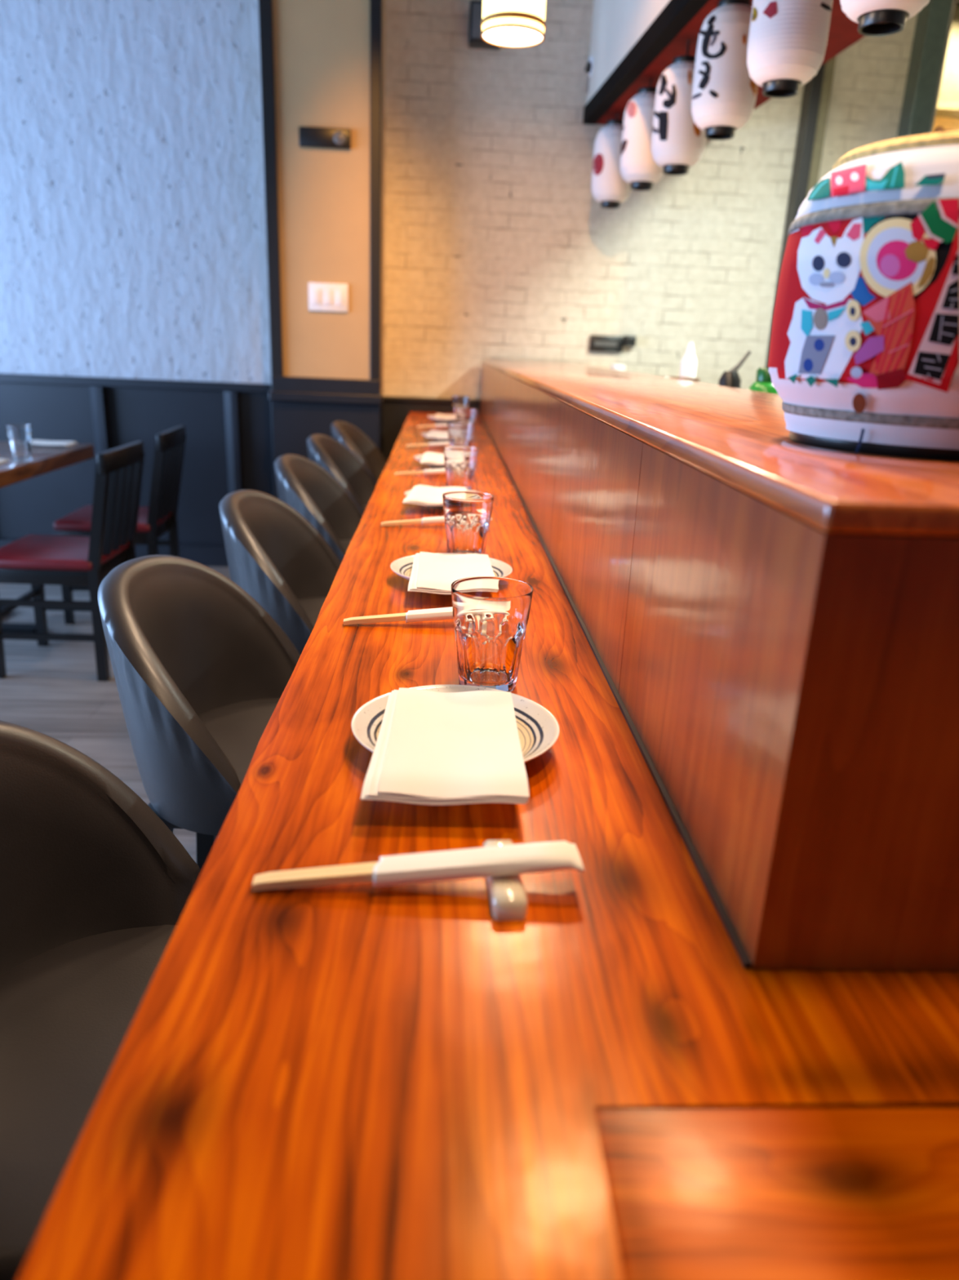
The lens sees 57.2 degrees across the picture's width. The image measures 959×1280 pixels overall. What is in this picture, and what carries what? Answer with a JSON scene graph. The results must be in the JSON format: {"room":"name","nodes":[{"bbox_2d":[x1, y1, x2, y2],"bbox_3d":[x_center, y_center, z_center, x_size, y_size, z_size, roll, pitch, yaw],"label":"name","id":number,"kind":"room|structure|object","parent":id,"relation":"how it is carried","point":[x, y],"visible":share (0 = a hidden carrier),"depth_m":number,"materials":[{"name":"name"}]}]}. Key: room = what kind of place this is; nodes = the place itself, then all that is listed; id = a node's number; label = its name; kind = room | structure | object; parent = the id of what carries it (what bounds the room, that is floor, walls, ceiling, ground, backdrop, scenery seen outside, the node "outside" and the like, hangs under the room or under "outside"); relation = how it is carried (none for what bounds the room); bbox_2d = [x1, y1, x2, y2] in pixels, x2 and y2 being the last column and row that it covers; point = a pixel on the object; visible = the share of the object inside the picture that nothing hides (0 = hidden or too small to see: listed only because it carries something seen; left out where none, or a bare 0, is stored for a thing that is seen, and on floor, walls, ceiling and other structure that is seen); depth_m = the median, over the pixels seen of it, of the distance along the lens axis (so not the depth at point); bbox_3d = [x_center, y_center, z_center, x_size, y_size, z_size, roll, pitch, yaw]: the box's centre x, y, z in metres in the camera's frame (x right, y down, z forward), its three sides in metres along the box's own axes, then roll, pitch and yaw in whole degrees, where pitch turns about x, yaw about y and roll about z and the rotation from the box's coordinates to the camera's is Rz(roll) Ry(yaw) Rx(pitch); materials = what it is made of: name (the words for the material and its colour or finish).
{"room":"restaurant","nodes":[
{"label":"restaurant","id":0,"kind":"room"},
{"bbox_2d":[0,566,231,863],"bbox_3d":[-0.375,0.592,2.297,8.900,0.050,8.800,2,19,-3],"label":"floor","id":1,"kind":"structure","parent":0,"point":[54,690],"depth_m":3.24,"materials":[{"name":"grey wood"}]},
{"bbox_2d":[0,440,94,632],"bbox_3d":[-2.231,-0.393,3.741,0.740,0.750,1.320,2,19,-3],"label":"dining table","id":2,"kind":"object","parent":1,"relation":"on","point":[46,459],"visible":0.7,"depth_m":3.84,"materials":[{"name":"brown wood"}]},
{"bbox_2d":[0,458,8,464],"bbox_3d":[-2.027,-0.717,3.530,0.212,0.014,0.130,2,19,-3],"label":"napkin","id":3,"kind":"object","parent":2,"relation":"on","point":[2,460],"visible":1,"depth_m":3.56,"materials":[{"name":"white paper"}]},
{"bbox_2d":[5,424,31,462],"bbox_3d":[-1.889,-0.809,3.619,0.093,0.143,0.093,-1,19,-10],"label":"tumbler","id":4,"kind":"object","parent":2,"relation":"on","point":[20,436],"visible":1,"depth_m":3.59,"materials":[{"name":"clear glass"}]},
{"bbox_2d":[31,440,77,446],"bbox_3d":[-2.042,-0.934,4.174,0.212,0.014,0.130,2,19,-3],"label":"napkin","id":5,"kind":"object","parent":2,"relation":"on","point":[66,443],"visible":0.91,"depth_m":4.18,"materials":[{"name":"white paper"}]},
{"bbox_2d":[0,440,144,681],"bbox_3d":[-1.595,-0.321,3.425,0.504,0.865,0.430,2,19,-3],"label":"dining chair","id":6,"kind":"object","parent":1,"relation":"on","point":[37,561],"visible":0.94,"depth_m":3.31,"materials":[{"name":"black wood"}]},
{"bbox_2d":[0,720,200,1279],"bbox_3d":[-0.394,0.547,0.897,0.443,0.928,0.524,2,19,0],"label":"bar stool","id":7,"kind":"object","parent":1,"relation":"on","point":[95,887],"visible":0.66,"depth_m":0.94,"materials":[{"name":"grey leather"}]},
{"bbox_2d":[53,425,186,624],"bbox_3d":[-1.641,-0.543,4.084,0.504,0.865,0.430,1,19,-5],"label":"dining chair","id":8,"kind":"object","parent":1,"relation":"on","point":[160,517],"visible":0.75,"depth_m":3.96,"materials":[{"name":"black paint"}]},
{"bbox_2d":[97,554,300,875],"bbox_3d":[-0.388,0.324,1.562,0.443,0.928,0.524,2,19,0],"label":"bar stool","id":9,"kind":"object","parent":1,"relation":"on","point":[201,668],"visible":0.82,"depth_m":1.46,"materials":[{"name":"grey leather"}]},
{"bbox_2d":[218,489,341,654],"bbox_3d":[-0.404,0.098,2.235,0.443,0.928,0.524,2,19,0],"label":"bar stool","id":10,"kind":"object","parent":1,"relation":"on","point":[274,554],"visible":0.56,"depth_m":2.16,"materials":[{"name":"grey leather"}]},
{"bbox_2d":[274,453,363,562],"bbox_3d":[-0.439,-0.135,2.926,0.443,0.928,0.524,2,19,0],"label":"bar stool","id":11,"kind":"object","parent":1,"relation":"on","point":[303,485],"visible":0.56,"depth_m":2.90,"materials":[{"name":"grey leather"}]},
{"bbox_2d":[306,434,376,514],"bbox_3d":[-0.462,-0.349,3.560,0.443,0.928,0.524,2,19,0],"label":"bar stool","id":12,"kind":"object","parent":1,"relation":"on","point":[324,451],"visible":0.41,"depth_m":3.57,"materials":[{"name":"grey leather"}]},
{"bbox_2d":[330,420,386,484],"bbox_3d":[-0.473,-0.552,4.167,0.443,0.928,0.524,2,19,0],"label":"bar stool","id":13,"kind":"object","parent":1,"relation":"on","point":[353,439],"visible":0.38,"depth_m":4.17,"materials":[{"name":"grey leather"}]},
{"bbox_2d":[17,411,958,1279],"bbox_3d":[0.289,0.040,2.501,1.184,0.920,5.290,2,19,-3],"label":"countertop","id":14,"kind":"structure","parent":1,"relation":"on","point":[360,1081],"depth_m":0.47,"materials":[{"name":"brown wood"}]},
{"bbox_2d":[343,606,453,625],"bbox_3d":[-0.068,-0.034,1.181,0.226,0.027,0.033,0,19,-8],"label":"chopsticks","id":15,"kind":"object","parent":14,"relation":"on","point":[443,613],"visible":0.73,"depth_m":1.17,"materials":[{"name":"brown wood"}]},
{"bbox_2d":[252,840,584,891],"bbox_3d":[-0.042,0.158,0.611,0.226,0.027,0.033,1,19,-6],"label":"chopsticks","id":16,"kind":"object","parent":14,"relation":"on","point":[534,857],"visible":1,"depth_m":0.60,"materials":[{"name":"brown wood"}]},
{"bbox_2d":[395,468,445,475],"bbox_3d":[-0.128,-0.480,2.504,0.226,0.027,0.033,0,19,-8],"label":"chopsticks","id":17,"kind":"object","parent":14,"relation":"on","point":[437,470],"visible":0.74,"depth_m":2.49,"materials":[{"name":"brown wood"}]},
{"bbox_2d":[406,441,449,446],"bbox_3d":[-0.152,-0.711,3.191,0.226,0.027,0.033,0,19,-7],"label":"chopsticks","id":18,"kind":"object","parent":14,"relation":"on","point":[441,443],"visible":0.68,"depth_m":3.18,"materials":[{"name":"brown wood"}]},
{"bbox_2d":[413,454,444,467],"bbox_3d":[-0.108,-0.555,2.736,0.194,0.024,0.194,2,19,-3],"label":"plate","id":19,"kind":"object","parent":14,"relation":"on","point":[419,457],"visible":0.23,"depth_m":2.69,"materials":[{"name":"white ceramic"}]},
{"bbox_2d":[420,452,444,465],"bbox_3d":[-0.114,-0.555,2.689,0.130,0.014,0.212,1,19,-4],"label":"napkin","id":20,"kind":"object","parent":19,"relation":"on","point":[432,458],"visible":0.51,"depth_m":2.64,"materials":[{"name":"white paper"}]},
{"bbox_2d":[417,423,447,427],"bbox_3d":[-0.165,-0.962,3.935,0.226,0.027,0.033,0,19,-7],"label":"chopsticks","id":21,"kind":"object","parent":14,"relation":"on","point":[437,424],"visible":0.69,"depth_m":3.92,"materials":[{"name":"brown wood"}]},
{"bbox_2d":[421,431,448,441],"bbox_3d":[-0.131,-0.793,3.445,0.194,0.024,0.194,1,19,-5],"label":"plate","id":22,"kind":"object","parent":14,"relation":"on","point":[424,434],"visible":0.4,"depth_m":3.39,"materials":[{"name":"white ceramic"}]},
{"bbox_2d":[426,430,448,439],"bbox_3d":[-0.138,-0.794,3.397,0.130,0.014,0.212,2,19,-2],"label":"napkin","id":23,"kind":"object","parent":22,"relation":"on","point":[433,433],"visible":0.57,"depth_m":3.32,"materials":[{"name":"white paper"}]},
{"bbox_2d":[381,515,492,526],"bbox_3d":[-0.089,-0.247,1.813,0.226,0.027,0.033,0,19,-8],"label":"chopsticks","id":24,"kind":"object","parent":14,"relation":"on","point":[433,520],"visible":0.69,"depth_m":1.80,"materials":[{"name":"brown wood"}]},
{"bbox_2d":[426,414,457,422],"bbox_3d":[-0.158,-1.074,4.278,0.194,0.024,0.194,2,19,-1],"label":"plate","id":25,"kind":"object","parent":14,"relation":"on","point":[433,417],"visible":0.56,"depth_m":4.22,"materials":[{"name":"white ceramic"}]},
{"bbox_2d":[435,413,456,419],"bbox_3d":[-0.152,-1.074,4.231,0.130,0.014,0.212,1,19,-5],"label":"napkin","id":26,"kind":"object","parent":25,"relation":"on","point":[442,416],"visible":0.77,"depth_m":4.16,"materials":[{"name":"white paper"}]},
{"bbox_2d":[404,489,479,508],"bbox_3d":[-0.080,-0.331,2.073,0.194,0.024,0.194,2,19,0],"label":"plate","id":27,"kind":"object","parent":14,"relation":"on","point":[406,493],"visible":0.08,"depth_m":2.04,"materials":[{"name":"white ceramic"}]},
{"bbox_2d":[403,484,466,506],"bbox_3d":[-0.100,-0.335,2.034,0.137,0.014,0.212,2,19,-1],"label":"napkin","id":28,"kind":"object","parent":27,"relation":"on","point":[422,495],"visible":0.68,"depth_m":2.02,"materials":[{"name":"white paper"}]},
{"bbox_2d":[390,553,512,580],"bbox_3d":[-0.045,-0.104,1.401,0.194,0.024,0.194,1,19,-4],"label":"plate","id":29,"kind":"object","parent":14,"relation":"on","point":[402,566],"visible":0.24,"depth_m":1.42,"materials":[{"name":"white ceramic"}]},
{"bbox_2d":[408,551,494,594],"bbox_3d":[-0.044,-0.105,1.354,0.130,0.014,0.212,1,19,-5],"label":"napkin","id":30,"kind":"object","parent":29,"relation":"on","point":[432,573],"visible":0.81,"depth_m":1.35,"materials":[{"name":"white paper"}]},
{"bbox_2d":[351,684,559,763],"bbox_3d":[-0.023,0.089,0.827,0.194,0.024,0.194,2,19,-3],"label":"plate","id":31,"kind":"object","parent":14,"relation":"on","point":[538,729],"visible":0.3,"depth_m":0.84,"materials":[{"name":"white ceramic"}]},
{"bbox_2d":[360,688,529,804],"bbox_3d":[-0.030,0.088,0.780,0.130,0.014,0.212,2,19,-3],"label":"napkin","id":32,"kind":"object","parent":31,"relation":"on","point":[432,748],"visible":1,"depth_m":0.75,"materials":[{"name":"white paper"}]},
{"bbox_2d":[443,445,479,490],"bbox_3d":[-0.048,-0.425,2.215,0.089,0.115,0.089,-6,20,-23],"label":"tumbler","id":33,"kind":"object","parent":14,"relation":"on","point":[460,462],"visible":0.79,"depth_m":2.18,"materials":[{"name":"clear glass"}]},
{"bbox_2d":[447,422,475,446],"bbox_3d":[-0.062,-0.646,2.874,0.089,0.115,0.089,-11,23,-35],"label":"tumbler","id":34,"kind":"object","parent":14,"relation":"on","point":[461,434],"visible":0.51,"depth_m":2.84,"materials":[{"name":"clear glass"}]},
{"bbox_2d":[452,395,470,414],"bbox_3d":[-0.095,-1.156,4.390,0.089,0.115,0.089,-3,19,-15],"label":"tumbler","id":35,"kind":"object","parent":14,"relation":"on","point":[458,402],"visible":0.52,"depth_m":4.35,"materials":[{"name":"clear glass"}]},
{"bbox_2d":[455,408,477,438],"bbox_3d":[-0.054,-0.874,3.552,0.089,0.115,0.089,-1,19,-11],"label":"tumbler","id":36,"kind":"object","parent":14,"relation":"on","point":[468,415],"visible":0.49,"depth_m":3.51,"materials":[{"name":"clear glass"}]},
{"bbox_2d":[442,491,493,554],"bbox_3d":[-0.022,-0.194,1.530,0.089,0.115,0.089,-4,20,-19],"label":"tumbler","id":37,"kind":"object","parent":14,"relation":"on","point":[467,514],"visible":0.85,"depth_m":1.50,"materials":[{"name":"clear glass"}]},
{"bbox_2d":[450,576,533,692],"bbox_3d":[0.011,-0.003,0.964,0.089,0.115,0.089,0,19,-7],"label":"tumbler","id":38,"kind":"object","parent":14,"relation":"on","point":[491,614],"visible":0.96,"depth_m":0.94,"materials":[{"name":"clear glass"}]},
{"bbox_2d":[483,840,527,919],"bbox_3d":[0.017,0.166,0.619,0.023,0.014,0.082,1,19,-6],"label":"chopstick rest","id":39,"kind":"object","parent":14,"relation":"on","point":[507,893],"visible":0.7,"depth_m":0.59,"materials":[{"name":"beige ceramic"}]},
{"bbox_2d":[479,358,958,971],"bbox_3d":[0.319,-0.654,2.666,0.464,0.292,4.557,2,19,-3],"label":"countertop","id":40,"kind":"structure","parent":14,"relation":"on","point":[771,619],"depth_m":0.55,"materials":[{"name":"brown wood"}]},
{"bbox_2d":[768,125,958,461],"bbox_3d":[0.375,-0.274,0.716,0.265,0.231,0.264,2,19,-3],"label":"barrel","id":41,"kind":"object","parent":40,"relation":"on","point":[864,356],"visible":1,"depth_m":0.64,"materials":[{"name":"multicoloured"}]},
{"bbox_3d":[0.874,-0.158,2.911,0.685,1.080,4.350,1,19,-3],"label":"countertop","id":42,"kind":"structure","parent":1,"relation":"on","visible":0},
{"bbox_2d":[610,364,625,370],"bbox_3d":[0.723,-1.376,4.612,0.076,0.136,0.076,2,19,-3],"label":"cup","id":43,"kind":"object","parent":42,"relation":"on","point":[616,366],"visible":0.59,"depth_m":4.57,"materials":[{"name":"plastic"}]},
{"bbox_2d":[662,376,701,382],"bbox_3d":[0.695,-0.873,3.133,0.170,0.120,0.170,2,19,-3],"label":"sauce bowl","id":44,"kind":"object","parent":42,"relation":"on","point":[695,380],"visible":0.21,"depth_m":3.06,"materials":[{"name":"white ceramic"}]},
{"bbox_2d":[680,342,697,377],"bbox_3d":[0.763,-0.965,3.226,0.056,0.240,0.056,2,19,-3],"label":"squeeze bottle","id":45,"kind":"object","parent":42,"relation":"on","point":[689,363],"visible":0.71,"depth_m":3.19,"materials":[{"name":"white plastic"}]},
{"bbox_2d":[718,350,751,388],"bbox_3d":[0.771,-0.777,2.701,0.079,0.218,0.072,15,22,34],"label":"dispenser","id":46,"kind":"object","parent":42,"relation":"on","point":[731,378],"visible":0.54,"depth_m":2.67,"materials":[{"name":"black metal"}]},
{"bbox_2d":[749,368,777,394],"bbox_3d":[0.783,-0.657,2.417,0.092,0.172,0.092,2,19,-3],"label":"bottle","id":47,"kind":"object","parent":42,"relation":"on","point":[763,383],"visible":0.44,"depth_m":2.37,"materials":[{"name":"glass"}]},
{"bbox_2d":[0,0,271,384],"bbox_3d":[-2.971,-2.075,4.650,3.800,3.300,0.150,2,19,-3],"label":"wall","id":48,"kind":"structure","parent":0,"point":[133,244],"depth_m":4.54,"materials":[{"name":"white paint"}]},
{"bbox_2d":[0,373,275,567],"bbox_3d":[-2.955,-0.960,4.900,3.715,1.030,0.090,2,19,-3],"label":"wainscoting","id":49,"kind":"structure","parent":48,"relation":"attached to","point":[229,447],"depth_m":4.90,"materials":[{"name":"grey paint"}]},
{"bbox_2d":[257,0,385,498],"bbox_3d":[-0.777,-1.954,4.567,0.576,3.300,0.545,2,19,-3],"label":"column","id":50,"kind":"structure","parent":0,"point":[322,62],"depth_m":4.29,"materials":[{"name":"beige paint"}]},
{"bbox_2d":[298,126,351,149],"bbox_3d":[-0.734,-2.385,4.177,0.244,0.084,0.034,2,19,-3],"label":"controller","id":51,"kind":"object","parent":50,"relation":"attached to","point":[308,136],"visible":1,"depth_m":4.17,"materials":[{"name":"black plastic"}]},
{"bbox_2d":[308,282,348,311],"bbox_3d":[-0.758,-1.718,4.408,0.196,0.132,0.019,2,19,-3],"label":"switch plate","id":52,"kind":"object","parent":50,"relation":"attached to","point":[331,297],"visible":1,"depth_m":4.40,"materials":[{"name":"white plastic"}]},
{"bbox_2d":[312,288,319,304],"bbox_3d":[-0.816,-1.717,4.400,0.036,0.072,0.007,1,19,-3],"label":"switch","id":53,"kind":"object","parent":52,"relation":"attached to","point":[316,292],"depth_m":4.40,"materials":[{"name":"white plastic"}]},
{"bbox_2d":[324,288,332,305],"bbox_3d":[-0.758,-1.716,4.402,0.036,0.072,0.007,1,19,-3],"label":"switch","id":54,"kind":"object","parent":52,"relation":"attached to","point":[327,292],"depth_m":4.40,"materials":[{"name":"white plastic"}]},
{"bbox_2d":[336,289,343,305],"bbox_3d":[-0.700,-1.714,4.405,0.036,0.072,0.007,1,19,-3],"label":"switch","id":55,"kind":"object","parent":52,"relation":"attached to","point":[340,293],"depth_m":4.40,"materials":[{"name":"white plastic"}]},
{"bbox_2d":[383,0,917,399],"bbox_3d":[0.809,-1.968,4.807,2.690,3.300,0.200,2,19,-3],"label":"wall","id":56,"kind":"structure","parent":0,"point":[499,243],"depth_m":4.61,"materials":[{"name":"brick"}]},
{"bbox_2d":[382,395,480,462],"bbox_3d":[-0.271,-0.864,5.007,0.610,0.995,0.055,2,19,-3],"label":"trim","id":57,"kind":"structure","parent":56,"relation":"attached to","point":[396,409],"depth_m":4.86,"materials":[{"name":"black paint"}]},
{"bbox_2d":[468,0,501,49],"bbox_3d":[0.030,-2.979,4.263,0.160,0.170,0.126,2,19,-3],"label":"wall speaker","id":58,"kind":"object","parent":56,"relation":"attached to","point":[475,40],"visible":0.52,"depth_m":4.21,"materials":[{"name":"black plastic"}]},
{"bbox_2d":[471,2,483,38],"bbox_3d":[0.032,-2.961,4.207,0.136,0.144,0.007,1,19,-3],"label":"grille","id":59,"kind":"object","parent":58,"relation":"attached to","point":[477,7],"depth_m":4.20,"materials":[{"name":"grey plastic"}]},
{"bbox_2d":[584,56,593,93],"bbox_3d":[0.576,-2.802,4.353,0.113,0.150,0.110,2,19,-3],"label":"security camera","id":60,"kind":"object","parent":56,"relation":"attached to","point":[588,68],"visible":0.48,"depth_m":4.32,"materials":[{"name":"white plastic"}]},
{"bbox_2d":[591,112,631,208],"bbox_3d":[0.657,-2.346,4.304,0.204,0.415,0.203,2,19,-3],"label":"paper lantern","id":61,"kind":"object","parent":56,"relation":"hanging from","point":[610,188],"visible":0.75,"depth_m":4.24,"materials":[{"name":"white paper"}]},
{"bbox_2d":[592,153,604,175],"bbox_3d":[0.571,-2.305,4.268,0.011,0.094,0.092,-8,21,-28],"label":"print","id":62,"kind":"object","parent":61,"relation":"attached to","point":[598,158],"depth_m":4.25,"materials":[{"name":"red"}]},
{"bbox_2d":[589,334,636,352],"bbox_3d":[0.721,-1.615,4.792,0.251,0.088,0.050,2,19,-3],"label":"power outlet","id":63,"kind":"object","parent":56,"relation":"attached to","point":[597,343],"visible":1,"depth_m":4.77,"materials":[{"name":"black plastic"}]},
{"bbox_2d":[620,78,664,191],"bbox_3d":[0.710,-2.155,3.747,0.205,0.420,0.203,2,19,-3],"label":"paper lantern","id":64,"kind":"object","parent":56,"relation":"hanging from","point":[638,167],"visible":0.7,"depth_m":3.69,"materials":[{"name":"white paper"}]},
{"bbox_2d":[651,39,706,175],"bbox_3d":[0.754,-1.985,3.278,0.205,0.440,0.203,2,19,-3],"label":"paper lantern","id":65,"kind":"object","parent":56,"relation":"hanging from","point":[677,143],"visible":0.76,"depth_m":3.22,"materials":[{"name":"white paper"}]},
{"bbox_2d":[688,69,691,84],"bbox_3d":[0.755,-2.025,3.164,0.012,0.050,0.011,1,19,-3],"label":"print","id":66,"kind":"object","parent":65,"relation":"attached to","point":[689,70],"depth_m":3.16,"materials":[{"name":"orange"}]},
{"bbox_2d":[693,123,700,136],"bbox_3d":[0.797,-1.870,3.220,0.035,0.045,0.002,-7,21,-26],"label":"print","id":67,"kind":"object","parent":65,"relation":"attached to","point":[696,129],"depth_m":3.22,"materials":[{"name":"orange"}]},
{"bbox_2d":[582,0,865,124],"bbox_3d":[1.085,-2.342,2.236,0.721,0.935,4.487,1,19,-5],"label":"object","id":68,"kind":"structure","parent":56,"relation":"attached to","point":[633,42],"depth_m":3.56,"materials":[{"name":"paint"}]},
{"bbox_2d":[691,0,758,140],"bbox_3d":[0.791,-1.839,2.806,0.205,0.415,0.204,2,19,-3],"label":"paper lantern","id":69,"kind":"object","parent":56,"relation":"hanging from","point":[724,92],"visible":0.91,"depth_m":2.75,"materials":[{"name":"white paper"}]},
{"bbox_2d":[742,34,746,44],"bbox_3d":[0.813,-1.843,2.699,0.013,0.028,0.001,-1,19,-11],"label":"print","id":70,"kind":"object","parent":69,"relation":"attached to","point":[744,35],"depth_m":2.70,"materials":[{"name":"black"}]},
{"bbox_2d":[750,78,758,97],"bbox_3d":[0.869,-1.744,2.777,0.007,0.055,0.072,15,22,33],"label":"print","id":71,"kind":"object","parent":69,"relation":"attached to","point":[753,86],"depth_m":2.77,"materials":[{"name":"orange"}]},
{"bbox_2d":[746,0,833,97],"bbox_3d":[0.826,-1.681,2.324,0.205,0.415,0.203,2,19,-3],"label":"paper lantern","id":72,"kind":"object","parent":56,"relation":"hanging from","point":[788,39],"visible":1,"depth_m":2.29,"materials":[{"name":"white paper"}]},
{"bbox_2d":[751,6,757,21],"bbox_3d":[0.725,-1.651,2.315,0.001,0.037,0.029,-1,19,-10],"label":"print","id":73,"kind":"object","parent":72,"relation":"attached to","point":[754,15],"depth_m":2.32,"materials":[{"name":"yellow"}]},
{"bbox_2d":[763,0,777,17],"bbox_3d":[0.750,-1.625,2.271,0.002,0.038,0.043,-14,25,-40],"label":"print","id":74,"kind":"object","parent":72,"relation":"attached to","point":[770,7],"depth_m":2.27,"materials":[{"name":"red"}]},
{"bbox_2d":[765,62,826,368],"bbox_3d":[1.631,-1.894,4.689,0.055,3.300,0.110,2,19,-3],"label":"trim","id":75,"kind":"structure","parent":56,"relation":"attached to","point":[812,91],"depth_m":4.46,"materials":[{"name":"black paint"}]},
{"bbox_2d":[806,55,836,197],"bbox_3d":[1.686,-1.896,4.704,0.055,3.300,0.105,2,19,-3],"label":"trim","id":76,"kind":"structure","parent":56,"relation":"attached to","point":[829,69],"depth_m":4.41,"materials":[{"name":"green paint"}]},
{"bbox_2d":[840,0,929,36],"bbox_3d":[0.879,-1.520,1.842,0.203,0.415,0.203,2,19,-3],"label":"paper lantern","id":77,"kind":"object","parent":56,"relation":"hanging from","point":[874,18],"visible":1,"depth_m":1.87,"materials":[{"name":"white paper"}]},
{"bbox_2d":[897,0,956,137],"bbox_3d":[2.189,-1.911,4.811,0.130,3.300,0.330,2,19,-3],"label":"trim","id":78,"kind":"structure","parent":56,"relation":"attached to","point":[934,23],"depth_m":4.35,"materials":[{"name":"grey metal"}]},
{"bbox_2d":[932,116,958,133],"bbox_3d":[2.877,-2.295,6.044,2.200,3.300,0.100,2,19,-3],"label":"wall","id":79,"kind":"structure","parent":0,"point":[948,123],"depth_m":5.65,"materials":[{"name":"orange paint"}]},
{"bbox_2d":[935,4,958,118],"bbox_3d":[2.940,-3.509,5.389,1.800,0.540,0.370,2,19,-3],"label":"window","id":80,"kind":"structure","parent":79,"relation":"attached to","point":[948,106],"depth_m":5.26,"materials":[{"name":"white glass"}]},
{"bbox_3d":[-0.241,-2.582,1.233,8.900,0.050,8.800,1,19,-3],"label":"ceiling","id":81,"kind":"structure","parent":0,"visible":0},
{"bbox_2d":[480,0,546,48],"bbox_3d":[0.117,-2.248,2.257,0.178,1.205,0.178,2,19,-3],"label":"pendant lamp","id":82,"kind":"object","parent":81,"relation":"hanging from","point":[516,24],"visible":1,"depth_m":2.38,"materials":[{"name":"white paper"}]},
{"bbox_2d":[483,26,542,45],"bbox_3d":[0.093,-1.681,2.447,0.166,0.002,0.166,1,19,-3],"label":"diffuser","id":83,"kind":"object","parent":82,"relation":"attached to","point":[497,36],"depth_m":2.44,"materials":[{"name":"beige plastic"}]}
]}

